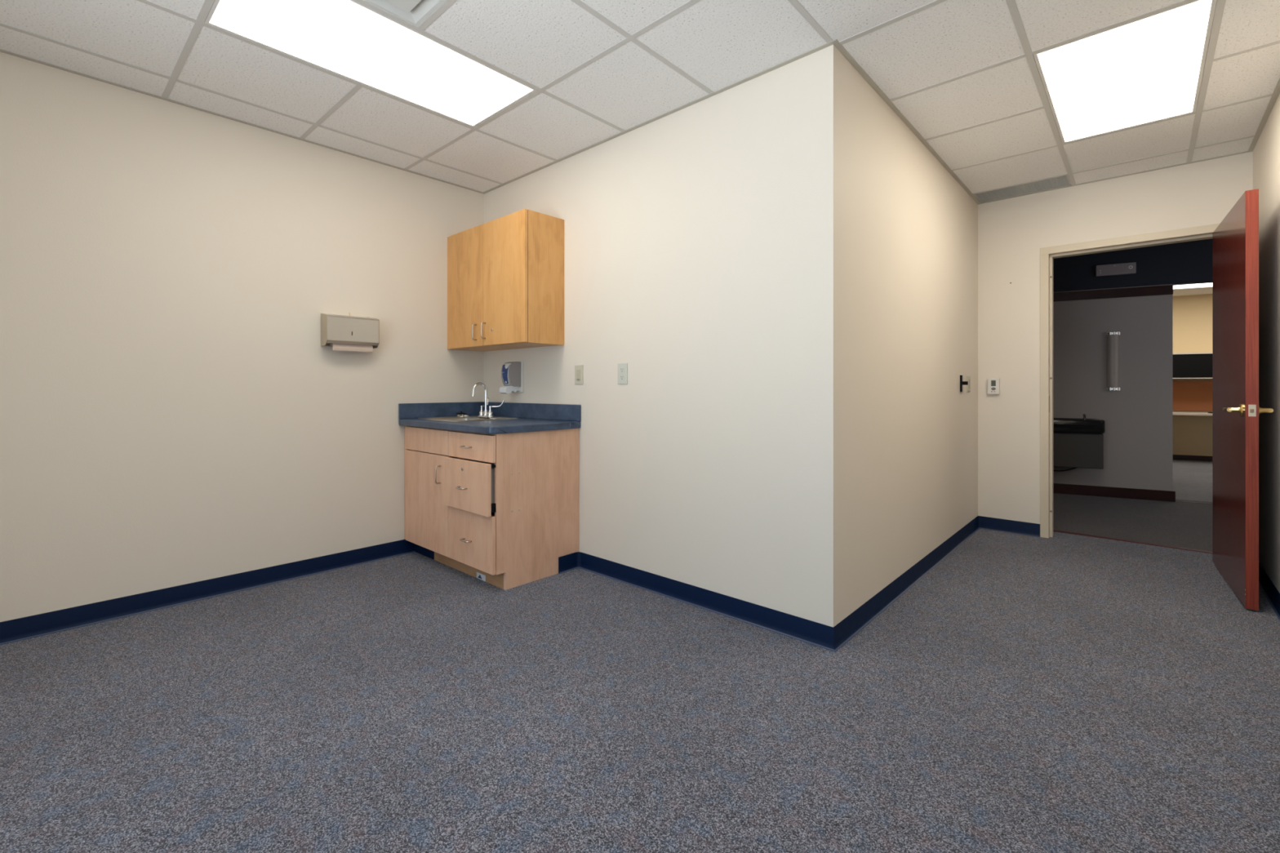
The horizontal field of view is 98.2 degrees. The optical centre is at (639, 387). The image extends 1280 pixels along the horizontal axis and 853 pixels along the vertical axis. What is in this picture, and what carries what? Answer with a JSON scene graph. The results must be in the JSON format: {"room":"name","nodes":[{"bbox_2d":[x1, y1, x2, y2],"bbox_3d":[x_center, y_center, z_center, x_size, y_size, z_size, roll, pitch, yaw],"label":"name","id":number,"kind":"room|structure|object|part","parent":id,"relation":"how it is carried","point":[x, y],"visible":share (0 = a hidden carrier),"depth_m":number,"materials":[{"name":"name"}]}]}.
{"room":"medical exam room","nodes":[
{"label":"medical exam room","id":0,"kind":"room"},
{"bbox_2d":[0,51,484,622],"bbox_3d":[-2.390,-0.274,2.760,0.140,2.800,3.850,0,0,42],"label":"wall","id":1,"kind":"structure","parent":0,"point":[175,411],"depth_m":2.80,"materials":[{"name":"beige paint"}]},
{"bbox_2d":[0,539,415,644],"bbox_3d":[-2.507,1.030,2.515,0.016,0.092,3.050,0,0,42],"label":"baseboard","id":2,"kind":"structure","parent":1,"relation":"attached to","point":[45,624],"depth_m":2.77,"materials":[{"name":"blue plastic"}]},
{"bbox_2d":[320,312,379,348],"bbox_3d":[-1.726,-0.348,3.307,0.105,0.205,0.293,0,0,42],"label":"paper towel dispenser","id":3,"kind":"object","parent":1,"relation":"attached to","point":[335,329],"visible":0.98,"depth_m":3.26,"materials":[{"name":"silver metal"}]},
{"bbox_3d":[-1.824,-0.341,3.200,0.104,0.190,0.003,0,0,42],"label":"plate","id":4,"kind":"part","parent":3,"relation":"part of","materials":[{"name":"silver metal"}]},
{"bbox_2d":[328,343,373,352],"bbox_3d":[-1.727,-0.237,3.315,0.070,0.043,0.226,0,0,42],"label":"paper towels","id":5,"kind":"object","parent":3,"relation":"in","point":[336,347],"visible":1,"depth_m":3.29,"materials":[{"name":"white paper"}]},
{"bbox_3d":[-1.629,-0.341,3.414,0.104,0.190,0.003,0,0,42],"label":"plate","id":6,"kind":"part","parent":3,"relation":"part of","materials":[{"name":"silver metal"}]},
{"bbox_2d":[0,528,1279,852],"bbox_3d":[0.858,1.126,1.727,6.255,0.100,6.610,0,0,42],"label":"floor","id":7,"kind":"structure","parent":0,"point":[1061,692],"depth_m":1.77,"materials":[{"name":"carpet"}]},
{"bbox_2d":[404,426,578,590],"bbox_3d":[-0.971,0.659,3.437,1.043,0.834,0.656,0,0,42],"label":"base cabinet","id":8,"kind":"object","parent":7,"relation":"on","point":[500,510],"visible":1,"depth_m":3.12,"materials":[{"name":"brown wood"}]},
{"bbox_3d":[-1.302,0.688,3.389,0.542,0.581,0.019,0,0,42],"label":"door","id":9,"kind":"part","parent":8,"relation":"part of","materials":[{"name":"brown wood"}]},
{"bbox_3d":[-1.185,0.509,3.248,0.008,0.108,0.032,0,0,42],"label":"handle","id":10,"kind":"part","parent":8,"relation":"part of","materials":[{"name":"silver metal"}]},
{"bbox_3d":[-0.978,0.546,3.022,0.080,0.008,0.032,0,0,42],"label":"handle","id":11,"kind":"part","parent":8,"relation":"part of","materials":[{"name":"silver metal"}]},
{"bbox_3d":[-0.959,0.838,3.042,0.080,0.008,0.032,0,0,42],"label":"handle","id":12,"kind":"part","parent":8,"relation":"part of","materials":[{"name":"silver metal"}]},
{"bbox_3d":[-0.959,0.324,3.042,0.080,0.008,0.032,0,0,42],"label":"handle","id":13,"kind":"part","parent":8,"relation":"part of","materials":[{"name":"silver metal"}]},
{"bbox_3d":[-0.949,0.533,3.030,0.455,0.272,0.019,0,0,42],"label":"drawer","id":14,"kind":"part","parent":8,"relation":"part of","materials":[{"name":"brown wood"}]},
{"bbox_3d":[-0.930,0.826,3.051,0.455,0.304,0.019,0,0,42],"label":"drawer","id":15,"kind":"part","parent":8,"relation":"part of","materials":[{"name":"brown wood"}]},
{"bbox_3d":[-0.930,0.321,3.051,0.455,0.142,0.019,0,0,42],"label":"drawer","id":16,"kind":"part","parent":8,"relation":"part of","materials":[{"name":"brown wood"}]},
{"bbox_2d":[398,401,581,434],"bbox_3d":[-0.955,0.170,3.444,1.073,0.140,0.624,0,0,42],"label":"countertop","id":17,"kind":"structure","parent":8,"relation":"on","point":[533,417],"depth_m":3.46,"materials":[{"name":"blue laminate"}]},
{"bbox_2d":[417,415,519,422],"bbox_3d":[-1.117,0.283,3.610,0.484,0.176,0.474,0,0,42],"label":"sink","id":18,"kind":"object","parent":17,"relation":"in","point":[471,418],"visible":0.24,"depth_m":3.69,"materials":[{"name":"silver metal"}]},
{"bbox_2d":[456,411,466,417],"bbox_3d":[-1.204,0.176,3.737,0.070,0.037,0.070,0,0,42],"label":"strainer","id":19,"kind":"object","parent":18,"relation":"on","point":[461,414],"visible":0.92,"depth_m":3.71,"materials":[{"name":"silver metal"}]},
{"bbox_2d":[456,413,466,417],"bbox_3d":[-1.204,0.185,3.737,0.062,0.020,0.062,0,0,42],"label":"cup","id":20,"kind":"object","parent":19,"relation":"on","point":[458,415],"depth_m":3.71,"materials":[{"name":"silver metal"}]},
{"bbox_2d":[438,417,485,420],"bbox_3d":[-1.147,0.286,3.577,0.390,0.159,0.300,0,0,42],"label":"basin","id":21,"kind":"object","parent":18,"relation":"in","point":[444,419],"depth_m":3.75,"materials":[{"name":"silver metal"}]},
{"bbox_2d":[471,382,504,417],"bbox_3d":[-1.015,0.079,3.724,0.215,0.232,0.156,0,0,-11],"label":"faucet","id":22,"kind":"object","parent":17,"relation":"on","point":[486,413],"visible":1,"depth_m":3.69,"materials":[{"name":"silver metal"}]},
{"bbox_3d":[-1.064,0.059,3.676,0.017,0.192,0.111,0,0,42],"label":"spout","id":23,"kind":"part","parent":22,"relation":"part of","materials":[{"name":"silver metal"}]},
{"bbox_3d":[-1.070,0.152,3.746,0.036,0.063,0.036,0,0,42],"label":"handle","id":24,"kind":"part","parent":22,"relation":"part of","materials":[{"name":"silver metal"}]},
{"bbox_3d":[-1.032,0.189,3.711,0.156,0.012,0.056,0,0,42],"label":"plate","id":25,"kind":"part","parent":22,"relation":"part of","materials":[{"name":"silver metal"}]},
{"bbox_3d":[-0.994,0.152,3.677,0.036,0.063,0.036,0,0,42],"label":"handle","id":26,"kind":"part","parent":22,"relation":"part of","materials":[{"name":"silver metal"}]},
{"bbox_3d":[-0.946,0.102,3.681,0.097,0.055,0.023,0,0,-11],"label":"wrist blade","id":27,"kind":"part","parent":22,"relation":"part of","materials":[{"name":"silver metal"}]},
{"bbox_3d":[-0.567,0.659,3.125,0.019,0.834,0.574,0,0,42],"label":"panel","id":28,"kind":"part","parent":8,"relation":"part of","materials":[{"name":"brown wood"}]},
{"bbox_2d":[1053,529,1212,553],"bbox_3d":[3.409,1.119,3.898,6.200,0.095,0.035,0,0,42],"label":"trim","id":29,"kind":"structure","parent":7,"relation":"on","point":[1085,535],"depth_m":3.86,"materials":[{"name":"red"}]},
{"bbox_2d":[0,0,1279,204],"bbox_3d":[0.055,-1.528,2.344,4.037,0.231,6.275,0,0,42],"label":"ceiling","id":30,"kind":"structure","parent":0,"point":[963,76],"depth_m":2.48,"materials":[{"name":"tile"}]},
{"bbox_2d":[204,0,537,127],"bbox_3d":[-1.088,-1.464,2.389,0.560,0.099,1.166,0,0,42],"label":"ceiling light","id":31,"kind":"object","parent":30,"relation":"attached to","point":[349,39],"visible":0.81,"depth_m":2.33,"materials":[{"name":"white glowing translucent acrylic diffuser"}]},
{"bbox_2d":[364,0,446,26],"bbox_3d":[-0.856,-1.483,1.774,0.570,0.141,0.570,0,0,42],"label":"ceiling vent","id":32,"kind":"object","parent":30,"relation":"in","point":[415,12],"visible":1,"depth_m":2.07,"materials":[{"name":"white metal"}]},
{"bbox_3d":[-0.856,-1.415,1.774,0.442,0.004,0.442,0,0,42],"label":"plate","id":33,"kind":"part","parent":32,"relation":"part of","materials":[{"name":"white metal"}]},
{"bbox_2d":[973,175,1071,202],"bbox_3d":[2.725,-1.467,3.961,0.548,0.094,0.243,0,0,42],"label":"ceiling vent","id":34,"kind":"object","parent":30,"relation":"in","point":[1064,180],"visible":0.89,"depth_m":3.96,"materials":[{"name":"grey metal"}]},
{"bbox_2d":[1033,0,1216,142],"bbox_3d":[2.257,-1.464,2.594,0.544,0.099,1.158,0,0,42],"label":"ceiling light","id":35,"kind":"object","parent":30,"relation":"attached to","point":[1149,68],"visible":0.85,"depth_m":2.48,"materials":[{"name":"white plastic"}]},
{"bbox_2d":[484,44,977,626],"bbox_3d":[0.733,-0.274,4.151,2.611,2.800,2.689,0,0,42],"label":"wall","id":36,"kind":"structure","parent":0,"point":[783,273],"depth_m":2.74,"materials":[{"name":"beige paint"}]},
{"bbox_2d":[447,208,564,351],"bbox_3d":[-0.912,-0.653,3.608,0.903,0.774,0.326,0,0,42],"label":"upper cabinet","id":37,"kind":"object","parent":36,"relation":"attached to","point":[505,274],"visible":1,"depth_m":3.38,"materials":[{"name":"brown wood"}]},
{"bbox_3d":[-1.141,-0.653,3.653,0.411,0.771,0.019,0,0,42],"label":"door","id":38,"kind":"part","parent":37,"relation":"part of","materials":[{"name":"brown wood"}]},
{"bbox_3d":[-1.061,-0.358,3.546,0.008,0.104,0.032,0,0,42],"label":"handle","id":39,"kind":"part","parent":37,"relation":"part of","materials":[{"name":"silver metal"}]},
{"bbox_3d":[-0.983,-0.361,3.475,0.008,0.104,0.032,0,0,42],"label":"handle","id":40,"kind":"part","parent":37,"relation":"part of","materials":[{"name":"silver metal"}]},
{"bbox_3d":[-0.823,-0.653,3.364,0.442,0.771,0.019,0,0,42],"label":"door","id":41,"kind":"part","parent":37,"relation":"part of","materials":[{"name":"brown wood"}]},
{"bbox_2d":[499,360,524,393],"bbox_3d":[-0.858,-0.070,3.694,0.106,0.217,0.128,0,0,42],"label":"soap dispenser","id":42,"kind":"object","parent":36,"relation":"attached to","point":[512,372],"visible":1,"depth_m":3.67,"materials":[{"name":"white plastic"}]},
{"bbox_3d":[-0.868,0.011,3.694,0.076,0.054,0.114,0,0,42],"label":"push lever","id":43,"kind":"part","parent":42,"relation":"part of","materials":[{"name":"white plastic"}]},
{"bbox_3d":[-0.820,-0.074,3.736,0.106,0.209,0.014,0,0,42],"label":"plate","id":44,"kind":"part","parent":42,"relation":"part of","materials":[{"name":"white plastic"}]},
{"bbox_2d":[482,401,581,421],"bbox_3d":[-0.751,0.150,3.668,1.059,0.100,0.019,0,0,42],"label":"backsplash","id":45,"kind":"structure","parent":36,"relation":"attached to","point":[569,412],"depth_m":3.57,"materials":[{"name":"blue laminate"}]},
{"bbox_2d":[574,364,582,384],"bbox_3d":[-0.369,-0.080,3.328,0.073,0.115,0.011,0,0,42],"label":"wall switch","id":46,"kind":"object","parent":36,"relation":"attached to","point":[578,368],"visible":1,"depth_m":3.33,"materials":[{"name":"beige plastic"}]},
{"bbox_2d":[617,363,627,384],"bbox_3d":[-0.098,-0.080,3.084,0.074,0.116,0.007,0,0,42],"label":"wall outlet","id":47,"kind":"object","parent":36,"relation":"attached to","point":[622,367],"visible":1,"depth_m":3.08,"materials":[{"name":"white plastic"}]},
{"bbox_2d":[619,374,624,380],"bbox_3d":[-0.099,-0.059,3.083,0.033,0.029,0.003,0,0,42],"label":"socket","id":48,"kind":"object","parent":47,"relation":"attached to","point":[621,376],"depth_m":3.08,"materials":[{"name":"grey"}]},
{"bbox_2d":[619,367,624,372],"bbox_3d":[-0.099,-0.101,3.083,0.033,0.029,0.003,0,0,42],"label":"socket","id":49,"kind":"object","parent":47,"relation":"attached to","point":[621,369],"depth_m":3.08,"materials":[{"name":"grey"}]},
{"bbox_2d":[558,515,979,652],"bbox_3d":[1.070,1.030,3.737,1.588,0.092,2.847,0,0,42],"label":"baseboard","id":50,"kind":"structure","parent":36,"relation":"attached to","point":[823,636],"depth_m":2.73,"materials":[{"name":"blue plastic"}]},
{"bbox_2d":[960,375,968,391],"bbox_3d":[2.257,-0.031,3.857,0.040,0.115,0.065,0,0,42],"label":"bracket","id":51,"kind":"object","parent":36,"relation":"attached to","point":[962,383],"visible":1,"depth_m":3.84,"materials":[{"name":"black metal"}]},
{"bbox_2d":[966,376,970,391],"bbox_3d":[2.392,-0.028,4.026,0.012,0.116,0.100,0,0,42],"label":"wall switch","id":52,"kind":"object","parent":36,"relation":"attached to","point":[968,378],"visible":0.98,"depth_m":4.01,"materials":[{"name":"beige plastic"}]},
{"bbox_2d":[977,151,1253,524],"bbox_3d":[3.178,-0.274,3.840,1.706,2.800,0.140,0,0,42],"label":"wall","id":53,"kind":"structure","parent":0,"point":[1012,232],"depth_m":4.06,"materials":[{"name":"beige paint"}]},
{"bbox_2d":[987,377,999,394],"bbox_3d":[2.671,-0.012,4.186,0.078,0.123,0.028,0,0,42],"label":"thermostat","id":54,"kind":"object","parent":53,"relation":"attached to","point":[993,384],"visible":1,"depth_m":4.17,"materials":[{"name":"white plastic"}]},
{"bbox_2d":[978,515,1039,537],"bbox_3d":[2.744,1.030,4.129,0.389,0.092,0.016,0,0,42],"label":"baseboard","id":55,"kind":"structure","parent":53,"relation":"attached to","point":[1030,529],"depth_m":4.12,"materials":[{"name":"blue plastic"}]},
{"bbox_2d":[1040,222,1220,537],"bbox_3d":[3.297,0.033,3.732,0.965,2.086,0.156,0,0,42],"label":"door frame","id":56,"kind":"structure","parent":53,"relation":"in","point":[1048,254],"depth_m":3.97,"materials":[{"name":"beige paint"}]},
{"bbox_2d":[1212,188,1273,610],"bbox_3d":[3.242,0.056,3.030,0.162,2.020,0.964,0,0,39],"label":"door","id":57,"kind":"structure","parent":56,"relation":"attached to","point":[1236,409],"depth_m":2.83,"materials":[{"name":"brown wood"}]},
{"bbox_3d":[2.965,0.108,2.799,0.024,0.023,0.130,0,0,39],"label":"lever","id":58,"kind":"part","parent":57,"relation":"part of","materials":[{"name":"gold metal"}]},
{"bbox_3d":[2.948,0.108,2.744,0.050,0.066,0.066,0,0,39],"label":"handle","id":59,"kind":"part","parent":57,"relation":"part of","materials":[{"name":"gold metal"}]},
{"bbox_3d":[2.943,0.109,2.663,0.025,0.057,0.002,0,0,39],"label":"latch plate","id":60,"kind":"part","parent":57,"relation":"part of","materials":[{"name":"silver metal"}]},
{"bbox_3d":[3.021,0.108,2.685,0.050,0.066,0.066,0,0,39],"label":"handle","id":61,"kind":"part","parent":57,"relation":"part of","materials":[{"name":"gold metal"}]},
{"bbox_2d":[1053,238,1212,491],"bbox_3d":[4.622,-0.274,5.554,6.200,2.800,0.130,0,0,29],"label":"wall","id":62,"kind":"structure","parent":0,"point":[1138,417],"depth_m":5.41,"materials":[{"name":"grey paint"}]},
{"bbox_2d":[1053,413,1105,469],"bbox_3d":[4.262,0.514,5.477,0.475,0.515,0.351,0,0,29],"label":"fountain","id":63,"kind":"object","parent":62,"relation":"attached to","point":[1077,442],"visible":0.7,"depth_m":5.34,"materials":[{"name":"grey metal"}]},
{"bbox_2d":[1053,467,1075,471],"bbox_3d":[4.238,0.822,5.666,0.464,0.099,0.030,0,0,29],"label":"power cord","id":64,"kind":"object","parent":63,"relation":"hanging from","point":[1073,468],"visible":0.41,"depth_m":5.62,"materials":[{"name":"black plastic"}]},
{"bbox_2d":[1053,413,1105,433],"bbox_3d":[4.264,0.344,5.480,0.521,0.175,0.424,0,0,42],"label":"basin","id":65,"kind":"object","parent":63,"relation":"in","point":[1060,425],"depth_m":5.33,"materials":[{"name":"black metal"}]},
{"bbox_2d":[1053,284,1173,302],"bbox_3d":[3.457,-0.931,6.114,3.618,0.090,0.016,0,0,29],"label":"trim","id":66,"kind":"structure","parent":62,"relation":"attached to","point":[1166,289],"depth_m":5.44,"materials":[{"name":"brown wood"}]},
{"bbox_2d":[1106,331,1119,390],"bbox_3d":[4.646,-0.262,5.437,0.105,0.573,0.050,0,0,29],"label":"wall sconce","id":67,"kind":"object","parent":62,"relation":"attached to","point":[1113,338],"visible":1,"depth_m":5.42,"materials":[{"name":"beige"}]},
{"bbox_2d":[1053,483,1175,502],"bbox_3d":[3.499,1.026,6.174,3.634,0.100,0.162,0,0,29],"label":"baseboard","id":68,"kind":"structure","parent":62,"relation":"attached to","point":[1083,490],"depth_m":5.44,"materials":[{"name":"brown rubber"}]},
{"bbox_2d":[1095,262,1136,276],"bbox_3d":[4.666,-1.163,5.435,0.303,0.108,0.033,0,0,29],"label":"emergency light","id":69,"kind":"object","parent":62,"relation":"attached to","point":[1123,268],"visible":1,"depth_m":5.42,"materials":[{"name":"grey plastic"}]},
{"bbox_2d":[1176,501,1212,504],"bbox_3d":[6.190,1.075,4.651,2.582,0.003,0.025,0,0,29],"label":"trim","id":70,"kind":"structure","parent":62,"relation":"attached to","point":[1176,501],"depth_m":5.20,"materials":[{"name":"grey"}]},
{"bbox_2d":[1053,459,1212,551],"bbox_3d":[6.288,1.125,6.917,8.000,0.102,8.305,0,0,42],"label":"floor","id":71,"kind":"structure","parent":0,"point":[1186,525],"depth_m":4.71,"materials":[{"name":"carpet"}]},
{"bbox_2d":[1173,411,1212,415],"bbox_3d":[8.025,0.716,7.958,1.800,0.719,0.596,0,0,29],"label":"desk","id":72,"kind":"object","parent":71,"relation":"on","point":[1175,413],"visible":0.12,"depth_m":7.80,"materials":[{"name":"beige laminate"}]},
{"bbox_2d":[1173,293,1212,456],"bbox_3d":[8.642,-0.274,8.042,5.400,2.800,0.100,0,0,29],"label":"wall","id":73,"kind":"structure","parent":0,"point":[1192,314],"depth_m":8.22,"materials":[{"name":"beige paint"}]},
{"bbox_2d":[1173,351,1212,378],"bbox_3d":[8.081,-0.320,8.060,1.800,0.372,0.408,0,0,29],"label":"cabinet","id":74,"kind":"object","parent":73,"relation":"attached to","point":[1185,365],"visible":0.19,"depth_m":7.93,"materials":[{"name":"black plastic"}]},
{"bbox_2d":[1173,454,1212,461],"bbox_3d":[8.570,1.039,8.016,5.100,0.075,0.015,0,0,29],"label":"baseboard","id":75,"kind":"structure","parent":73,"relation":"attached to","point":[1184,457],"depth_m":8.21,"materials":[{"name":"black rubber"}]},
{"bbox_2d":[1173,381,1212,410],"bbox_3d":[8.175,0.116,8.230,1.800,0.440,0.023,0,0,29],"label":"tackboard","id":76,"kind":"object","parent":73,"relation":"attached to","point":[1187,395],"visible":0.29,"depth_m":8.21,"materials":[{"name":"brown fabric"}]},
{"bbox_2d":[1173,286,1212,296],"bbox_3d":[7.435,-1.401,6.373,4.700,0.045,3.990,0,0,29],"label":"ceiling","id":77,"kind":"structure","parent":0,"point":[1196,291],"depth_m":7.95,"materials":[{"name":"tile"}]},
{"bbox_2d":[1173,282,1212,288],"bbox_3d":[7.577,-1.375,6.940,1.740,0.006,1.180,0,0,29],"label":"recessed light","id":78,"kind":"object","parent":77,"relation":"in","point":[1200,285],"visible":0.02,"depth_m":7.46,"materials":[{"name":"white"}]},
{"bbox_2d":[1253,93,1279,593],"bbox_3d":[1.558,-0.274,0.894,0.140,2.800,6.399,0,0,42],"label":"wall","id":79,"kind":"structure","parent":0,"point":[1266,152],"depth_m":2.86,"materials":[{"name":"beige paint"}]},
{"bbox_2d":[1258,562,1279,620],"bbox_3d":[1.548,1.030,0.998,0.016,0.092,6.259,0,0,42],"label":"baseboard","id":80,"kind":"structure","parent":79,"relation":"attached to","point":[1271,593],"depth_m":2.82,"materials":[{"name":"blue plastic"}]}
]}

